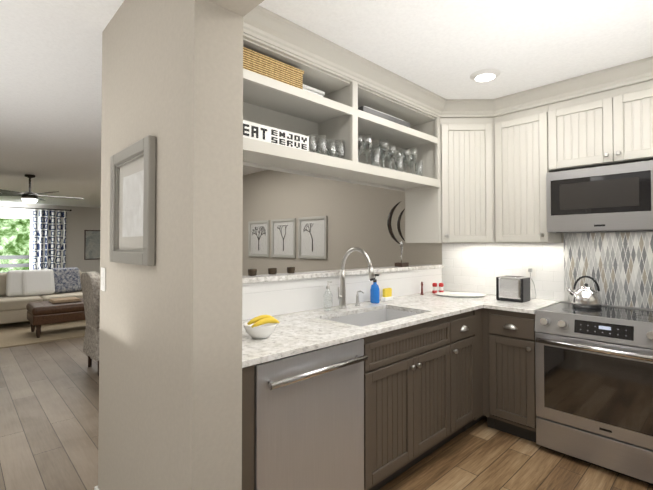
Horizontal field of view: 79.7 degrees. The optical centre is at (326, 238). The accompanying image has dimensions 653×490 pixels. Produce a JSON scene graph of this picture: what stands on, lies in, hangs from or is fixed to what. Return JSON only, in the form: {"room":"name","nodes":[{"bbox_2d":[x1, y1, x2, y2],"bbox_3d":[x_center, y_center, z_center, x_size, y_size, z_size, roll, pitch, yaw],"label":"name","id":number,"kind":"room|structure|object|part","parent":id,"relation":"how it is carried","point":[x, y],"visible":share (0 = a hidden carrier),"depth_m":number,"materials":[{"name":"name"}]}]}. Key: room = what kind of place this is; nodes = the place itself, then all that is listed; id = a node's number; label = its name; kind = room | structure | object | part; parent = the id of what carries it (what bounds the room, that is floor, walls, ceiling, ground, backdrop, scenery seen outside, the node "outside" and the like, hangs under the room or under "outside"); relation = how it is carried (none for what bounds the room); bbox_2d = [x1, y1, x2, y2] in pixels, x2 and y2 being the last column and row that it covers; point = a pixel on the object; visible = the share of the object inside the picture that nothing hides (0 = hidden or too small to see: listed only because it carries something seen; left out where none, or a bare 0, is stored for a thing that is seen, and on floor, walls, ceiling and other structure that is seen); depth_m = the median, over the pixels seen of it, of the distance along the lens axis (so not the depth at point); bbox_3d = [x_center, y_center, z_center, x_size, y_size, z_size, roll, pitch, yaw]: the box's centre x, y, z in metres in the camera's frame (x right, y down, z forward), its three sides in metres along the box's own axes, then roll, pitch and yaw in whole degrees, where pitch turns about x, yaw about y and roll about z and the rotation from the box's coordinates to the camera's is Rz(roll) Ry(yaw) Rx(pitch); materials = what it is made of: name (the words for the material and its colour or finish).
{"room":"kitchen","nodes":[
{"label":"kitchen","id":0,"kind":"room"},
{"bbox_2d":[0,202,100,274],"bbox_3d":[-7.997,0.293,10.824,8.920,2.460,0.120,1,-1,-44],"label":"wall","id":1,"kind":"structure","parent":0,"point":[79,220],"depth_m":11.39,"materials":[{"name":"paint"}]},
{"bbox_2d":[0,216,32,272],"bbox_3d":[-8.889,0.437,9.851,2.390,2.060,0.050,1,-1,-44],"label":"window","id":2,"kind":"structure","parent":1,"relation":"in","point":[16,242],"depth_m":10.45,"materials":[{"name":"clear glass"}]},
{"bbox_2d":[0,206,71,210],"bbox_3d":[-8.572,-0.820,10.073,3.425,0.050,0.050,1,-1,-44],"label":"curtain rod","id":3,"kind":"object","parent":1,"relation":"attached to","point":[0,206],"depth_m":10.65,"materials":[{"name":"brown metal"}]},
{"bbox_2d":[33,210,66,269],"bbox_3d":[-7.699,0.365,10.886,0.760,2.280,0.077,1,-1,-44],"label":"patterned curtain","id":4,"kind":"object","parent":3,"relation":"hanging from","point":[49,238],"depth_m":10.90,"materials":[{"name":"blue fabric"}]},
{"bbox_2d":[84,230,99,259],"bbox_3d":[-6.815,0.200,11.847,0.900,0.880,0.030,1,-1,-44],"label":"framed picture","id":5,"kind":"object","parent":1,"relation":"attached to","point":[91,244],"visible":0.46,"depth_m":11.67,"materials":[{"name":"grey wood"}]},
{"bbox_2d":[98,0,263,489],"bbox_3d":[0.075,0.128,0.850,0.180,2.460,3.440,1,-1,-44],"label":"wall","id":6,"kind":"structure","parent":0,"point":[170,375],"depth_m":1.36,"materials":[{"name":"paint"}]},
{"bbox_2d":[101,267,105,290],"bbox_3d":[-1.130,0.207,1.973,0.011,0.116,0.072,1,-1,-44],"label":"switch plate","id":7,"kind":"object","parent":6,"relation":"attached to","point":[103,279],"visible":1,"depth_m":1.96,"materials":[{"name":"white plastic"}]},
{"bbox_2d":[110,135,155,265],"bbox_3d":[-0.823,-0.139,1.642,0.030,0.490,0.490,1,-1,-44],"label":"framed picture","id":8,"kind":"object","parent":6,"relation":"attached to","point":[132,200],"visible":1,"depth_m":1.62,"materials":[{"name":"grey wood"}]},
{"bbox_2d":[243,33,440,191],"bbox_3d":[0.046,-0.687,2.504,2.035,0.555,0.336,1,-1,-44],"label":"open shelf unit","id":9,"kind":"object","parent":6,"relation":"attached to","point":[334,112],"depth_m":2.45,"materials":[{"name":"grey wood"}]},
{"bbox_2d":[243,47,303,89],"bbox_3d":[-0.419,-0.862,2.052,0.568,0.120,0.270,1,-1,-44],"label":"wicker basket","id":10,"kind":"object","parent":9,"relation":"on","point":[263,65],"visible":0.21,"depth_m":2.00,"materials":[{"name":"beige wicker"}]},
{"bbox_2d":[243,120,308,150],"bbox_3d":[-0.266,-0.522,2.030,0.440,0.092,0.032,1,-1,-44],"label":"sign","id":11,"kind":"object","parent":9,"relation":"on","point":[259,132],"visible":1,"depth_m":2.01,"materials":[{"name":"white wood"}]},
{"bbox_2d":[303,84,324,96],"bbox_3d":[-0.146,-0.845,2.374,0.212,0.095,0.204,1,-1,-44],"label":"books","id":12,"kind":"object","parent":9,"relation":"on","point":[313,90],"visible":0.12,"depth_m":2.32,"materials":[{"name":"white"}]},
{"bbox_3d":[0.290,-0.570,2.664,1.203,0.210,0.171,1,-1,-44],"label":"glassware shelf","id":13,"kind":"part","parent":9,"relation":"part of","materials":[{"name":"white wood"}]},
{"bbox_2d":[358,106,409,127],"bbox_3d":[0.340,-0.826,2.762,0.520,0.070,0.240,1,-1,-44],"label":"tray","id":14,"kind":"object","parent":9,"relation":"on","point":[383,115],"visible":0.25,"depth_m":2.65,"materials":[{"name":"grey"}]},
{"bbox_2d":[243,5,652,117],"bbox_3d":[0.980,-1.032,1.756,2.347,0.108,2.084,1,-1,-44],"label":"crown molding","id":15,"kind":"structure","parent":6,"relation":"attached to","point":[268,26],"depth_m":2.49,"materials":[{"name":"grey wood"}]},
{"bbox_2d":[0,337,652,489],"bbox_3d":[-3.014,1.465,5.489,9.200,0.060,14.850,1,-1,-44],"label":"floor","id":16,"kind":"structure","parent":0,"point":[49,413],"depth_m":2.57,"materials":[{"name":"brown wood"}]},
{"bbox_2d":[0,320,85,348],"bbox_3d":[-4.949,1.440,6.180,3.210,0.012,2.640,1,-1,-44],"label":"jute rug","id":17,"kind":"object","parent":16,"relation":"on","point":[16,334],"visible":0.4,"depth_m":5.93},
{"bbox_2d":[0,267,82,323],"bbox_3d":[-5.279,0.987,6.606,2.450,0.908,1.020,1,-1,-44],"label":"sofa","id":18,"kind":"object","parent":17,"relation":"on","point":[20,290],"visible":0.73,"depth_m":6.64,"materials":[{"name":"beige fabric"}]},
{"bbox_2d":[26,298,84,337],"bbox_3d":[-4.040,1.206,6.049,0.900,0.453,0.690,1,-1,-44],"label":"leather ottoman","id":19,"kind":"object","parent":17,"relation":"on","point":[39,314],"visible":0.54,"depth_m":5.73,"materials":[{"name":"brown leather"}]},
{"bbox_2d":[49,297,80,302],"bbox_3d":[-4.059,0.956,6.066,0.370,0.040,0.376,1,-1,-44],"label":"folded throw","id":20,"kind":"object","parent":19,"relation":"on","point":[64,300],"visible":1,"depth_m":5.96,"materials":[{"name":"beige fabric"}]},
{"bbox_2d":[81,271,99,375],"bbox_3d":[-2.341,0.885,4.296,0.549,1.061,0.543,1,-1,-44],"label":"dining chair","id":21,"kind":"object","parent":16,"relation":"on","point":[90,282],"visible":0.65,"depth_m":4.05,"materials":[{"name":"grey fabric"}]},
{"bbox_2d":[242,365,254,489],"bbox_3d":[-0.536,0.929,1.692,0.109,0.887,0.637,1,-1,-44],"label":"cabinet filler","id":22,"kind":"object","parent":16,"relation":"on","point":[248,374],"visible":0.11,"depth_m":1.48,"materials":[{"name":"brown"}]},
{"bbox_2d":[254,338,367,489],"bbox_3d":[-0.241,0.933,1.923,0.630,0.886,0.690,1,-1,-44],"label":"dishwasher","id":23,"kind":"object","parent":16,"relation":"on","point":[309,420],"visible":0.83,"depth_m":1.69,"materials":[{"name":"silver metal"}]},
{"bbox_2d":[329,308,450,489],"bbox_3d":[0.284,0.941,2.445,0.838,0.887,0.670,1,-1,-44],"label":"base cabinet","id":24,"kind":"object","parent":16,"relation":"on","point":[406,398],"visible":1,"depth_m":2.18,"materials":[{"name":"brown wood"}]},
{"bbox_2d":[242,290,495,367],"bbox_3d":[0.387,0.486,2.555,2.625,0.026,0.690,1,-1,-44],"label":"countertop","id":25,"kind":"structure","parent":24,"relation":"on","point":[296,333],"depth_m":2.11,"materials":[{"name":"stone"}]},
{"bbox_2d":[243,321,276,338],"bbox_3d":[-0.308,0.428,1.820,0.160,0.064,0.160,1,-1,-44],"label":"bowl","id":26,"kind":"object","parent":25,"relation":"on","point":[263,331],"visible":0.83,"depth_m":1.77,"materials":[{"name":"white ceramic"}]},
{"bbox_2d":[247,315,279,327],"bbox_3d":[-0.284,0.378,1.799,0.159,0.048,0.054,1,-1,-44],"label":"banana","id":27,"kind":"object","parent":26,"relation":"in","point":[260,320],"visible":1,"depth_m":1.78,"materials":[{"name":"yellow food"}]},
{"bbox_2d":[323,281,332,311],"bbox_3d":[0.012,0.375,2.536,0.060,0.194,0.065,1,-1,-44],"label":"soap pump","id":28,"kind":"object","parent":25,"relation":"on","point":[326,292],"visible":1,"depth_m":2.53,"materials":[{"name":"clear glass"}]},
{"bbox_2d":[338,247,374,308],"bbox_3d":[0.183,0.266,2.551,0.098,0.412,0.310,1,-1,-44],"label":"gooseneck faucet","id":29,"kind":"object","parent":25,"relation":"on","point":[342,295],"visible":1,"depth_m":2.62,"materials":[{"name":"silver metal"}]},
{"bbox_2d":[355,291,363,305],"bbox_3d":[0.233,0.420,2.738,0.040,0.110,0.082,1,-1,-44],"label":"soap dispenser","id":30,"kind":"object","parent":25,"relation":"on","point":[357,300],"visible":1,"depth_m":2.74,"materials":[{"name":"silver metal"}]},
{"bbox_2d":[325,308,420,326],"bbox_3d":[0.304,0.607,2.428,0.706,0.218,0.386,1,-1,-44],"label":"undermount sink","id":31,"kind":"object","parent":25,"relation":"in","point":[371,317],"depth_m":2.68,"materials":[{"name":"silver metal"}]},
{"bbox_2d":[370,274,379,302],"bbox_3d":[0.359,0.371,2.889,0.068,0.212,0.072,1,-1,-44],"label":"soap bottle","id":32,"kind":"object","parent":25,"relation":"on","point":[374,293],"visible":0.9,"depth_m":2.87,"materials":[{"name":"blue plastic"}]},
{"bbox_2d":[381,288,392,300],"bbox_3d":[0.467,0.432,3.007,0.104,0.095,0.044,1,-1,-44],"label":"sponge","id":33,"kind":"object","parent":25,"relation":"on","point":[387,294],"visible":1,"depth_m":2.98,"materials":[{"name":"yellow"}]},
{"bbox_2d":[432,283,443,292],"bbox_3d":[0.987,0.441,3.462,0.098,0.092,0.042,0,-1,1],"label":"shakers","id":34,"kind":"object","parent":25,"relation":"on","point":[434,285],"visible":0.9,"depth_m":3.45,"materials":[{"name":"red plastic"}]},
{"bbox_2d":[435,292,485,296],"bbox_3d":[1.124,0.475,3.281,0.311,0.017,0.365,1,-1,-44],"label":"platter","id":35,"kind":"object","parent":25,"relation":"on","point":[458,294],"visible":0.98,"depth_m":3.33,"materials":[{"name":"white ceramic"}]},
{"bbox_2d":[438,311,475,447],"bbox_3d":[0.717,0.948,2.858,0.352,0.887,0.670,1,-1,-44],"label":"base cabinet","id":36,"kind":"object","parent":16,"relation":"on","point":[462,343],"visible":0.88,"depth_m":2.64,"materials":[{"name":"brown wood"}]},
{"bbox_2d":[464,308,494,430],"bbox_3d":[1.095,0.954,3.215,0.682,0.887,0.685,1,-1,-44],"label":"base cabinet","id":37,"kind":"object","parent":16,"relation":"on","point":[481,334],"visible":0.19,"depth_m":2.83,"materials":[{"name":"brown wood"}]},
{"bbox_2d":[486,298,559,313],"bbox_3d":[1.467,0.491,2.890,0.599,0.026,0.318,1,-1,-44],"label":"countertop","id":38,"kind":"structure","parent":37,"relation":"on","point":[530,307],"depth_m":2.78,"materials":[{"name":"stone"}]},
{"bbox_2d":[496,275,529,302],"bbox_3d":[1.435,0.386,3.021,0.160,0.186,0.212,1,-1,-44],"label":"toaster","id":39,"kind":"object","parent":38,"relation":"on","point":[513,288],"visible":1,"depth_m":2.95,"materials":[{"name":"silver metal"}]},
{"bbox_2d":[528,268,536,298],"bbox_3d":[1.600,0.359,3.074,0.152,0.238,0.067,1,-1,-44],"label":"cord","id":40,"kind":"object","parent":39,"relation":"attached to","point":[530,270],"visible":0.85,"depth_m":3.12,"materials":[{"name":"grey plastic"}]},
{"bbox_2d":[489,309,536,442],"bbox_3d":[1.461,0.949,2.873,0.600,0.887,0.311,1,-1,-44],"label":"base cabinet","id":41,"kind":"object","parent":16,"relation":"on","point":[512,397],"visible":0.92,"depth_m":2.69,"materials":[{"name":"brown wood"}]},
{"bbox_2d":[534,301,652,484],"bbox_3d":[1.816,0.926,2.464,0.664,0.918,0.762,1,-1,-44],"label":"range","id":42,"kind":"object","parent":16,"relation":"on","point":[594,383],"visible":0.96,"depth_m":2.33,"materials":[{"name":"metal"}]},
{"bbox_2d":[566,276,601,308],"bbox_3d":[1.786,0.367,2.718,0.180,0.217,0.214,1,-1,-44],"label":"kettle","id":43,"kind":"object","parent":42,"relation":"on","point":[585,296],"visible":1,"depth_m":2.66,"materials":[{"name":"silver metal"}]},
{"bbox_2d":[0,0,652,207],"bbox_3d":[-3.014,-1.054,5.531,9.200,0.060,14.850,1,-1,-44],"label":"ceiling","id":44,"kind":"structure","parent":0,"point":[50,91],"depth_m":2.26,"materials":[{"name":"paint"}]},
{"bbox_2d":[0,174,82,203],"bbox_3d":[-4.710,-0.781,6.290,1.384,0.460,1.448,1,-1,-44],"label":"ceiling fan","id":45,"kind":"object","parent":44,"relation":"hanging from","point":[29,197],"visible":1,"depth_m":6.20,"materials":[{"name":"brown metal"}]},
{"bbox_2d":[470,68,500,81],"bbox_3d":[1.040,-1.063,2.569,0.187,0.020,0.187,0,-1,1],"label":"recessed light","id":46,"kind":"object","parent":44,"relation":"in","point":[483,75],"visible":1,"depth_m":2.51,"materials":[{"name":"white plastic"}]},
{"bbox_2d":[242,81,646,300],"bbox_3d":[0.822,0.182,4.110,0.120,2.460,7.370,1,-1,-44],"label":"wall","id":47,"kind":"structure","parent":0,"point":[357,215],"depth_m":4.77,"materials":[{"name":"paint"}]},
{"bbox_2d":[248,220,269,256],"bbox_3d":[-1.033,0.010,5.954,0.028,0.545,0.545,1,-1,-44],"label":"picture","id":48,"kind":"object","parent":47,"relation":"attached to","point":[258,238],"visible":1,"depth_m":5.94,"materials":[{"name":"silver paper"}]},
{"bbox_2d":[271,218,295,257],"bbox_3d":[-0.609,0.003,5.509,0.028,0.545,0.545,1,-1,-44],"label":"picture","id":49,"kind":"object","parent":47,"relation":"attached to","point":[283,238],"visible":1,"depth_m":5.50,"materials":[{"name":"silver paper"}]},
{"bbox_2d":[298,216,326,258],"bbox_3d":[-0.185,-0.004,5.064,0.028,0.545,0.545,1,-1,-44],"label":"picture","id":50,"kind":"object","parent":47,"relation":"attached to","point":[312,237],"visible":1,"depth_m":5.06,"materials":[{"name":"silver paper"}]},
{"bbox_2d":[405,118,494,242],"bbox_3d":[1.097,-0.456,3.302,0.602,0.990,0.626,1,-1,-44],"label":"upper cabinet","id":51,"kind":"object","parent":47,"relation":"attached to","point":[458,206],"visible":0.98,"depth_m":3.08,"materials":[{"name":"grey wood"}]},
{"bbox_2d":[442,243,563,300],"bbox_3d":[1.455,0.263,3.349,0.009,0.443,1.024,1,-1,-44],"label":"tile backsplash","id":52,"kind":"structure","parent":47,"relation":"attached to","point":[475,267],"depth_m":3.33,"materials":[{"name":"white tile"}]},
{"bbox_2d":[526,261,535,275],"bbox_3d":[1.641,0.246,3.145,0.003,0.116,0.072,1,-1,-44],"label":"electrical outlet plate","id":53,"kind":"object","parent":52,"relation":"attached to","point":[530,265],"visible":0.96,"depth_m":3.14,"materials":[{"name":"white plastic"}]},
{"bbox_2d":[494,105,561,242],"bbox_3d":[1.545,-0.461,3.026,0.336,0.990,0.387,1,-1,-44],"label":"upper cabinet","id":54,"kind":"object","parent":47,"relation":"attached to","point":[521,154],"visible":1,"depth_m":2.93,"materials":[{"name":"grey wood"}]},
{"bbox_2d":[548,80,652,171],"bbox_3d":[1.943,-0.725,2.613,0.336,0.475,0.762,1,-1,-44],"label":"upper cabinet","id":55,"kind":"object","parent":47,"relation":"attached to","point":[611,127],"visible":1,"depth_m":2.56,"materials":[{"name":"grey wood"}]},
{"bbox_2d":[546,160,652,232],"bbox_3d":[1.921,-0.254,2.584,0.397,0.423,0.762,1,-1,-44],"label":"microwave","id":56,"kind":"object","parent":55,"relation":"attached to","point":[610,198],"visible":1,"depth_m":2.52,"materials":[{"name":"metal"}]},
{"bbox_2d":[564,232,652,308],"bbox_3d":[2.067,0.227,2.707,0.009,0.537,0.748,1,-1,-44],"label":"tile backsplash","id":57,"kind":"structure","parent":0,"point":[617,267],"depth_m":2.75,"materials":[{"name":"tile"}]},
{"bbox_3d":[0.104,0.830,2.852,2.638,1.124,0.115,1,-1,-44],"label":"wall","id":58,"kind":"structure","parent":0,"visible":0},
{"bbox_2d":[242,268,441,320],"bbox_3d":[0.145,0.371,2.811,2.624,0.210,0.008,1,-1,-44],"label":"tile backsplash","id":59,"kind":"structure","parent":58,"relation":"attached to","point":[272,298],"depth_m":2.62,"materials":[{"name":"white tile"}]},
{"bbox_2d":[242,264,443,283],"bbox_3d":[0.105,0.252,2.860,2.635,0.030,0.168,1,-1,-44],"label":"ledge cap","id":60,"kind":"object","parent":58,"relation":"on","point":[284,276],"visible":0.54,"depth_m":2.66,"materials":[{"name":"stone"}]},
{"bbox_2d":[248,269,256,275],"bbox_3d":[-0.454,0.208,2.389,0.055,0.040,0.056,1,-1,-44],"label":"votive holder","id":61,"kind":"object","parent":60,"relation":"on","point":[253,272],"depth_m":2.37,"materials":[{"name":"brown metal"}]},
{"bbox_2d":[268,268,276,274],"bbox_3d":[-0.345,0.210,2.493,0.055,0.040,0.056,1,-1,-44],"label":"votive holder","id":62,"kind":"object","parent":60,"relation":"on","point":[271,271],"depth_m":2.47,"materials":[{"name":"brown metal"}]},
{"bbox_2d":[287,267,294,272],"bbox_3d":[-0.236,0.212,2.596,0.055,0.040,0.056,1,-1,-44],"label":"votive holder","id":63,"kind":"object","parent":60,"relation":"on","point":[289,269],"depth_m":2.57,"materials":[{"name":"brown metal"}]},
{"bbox_2d":[387,202,408,266],"bbox_3d":[0.620,-0.038,3.387,0.136,0.566,0.127,1,-1,-44],"label":"sculpture","id":64,"kind":"object","parent":60,"relation":"on","point":[401,264],"visible":0.98,"depth_m":3.38,"materials":[{"name":"black metal"}]}
]}

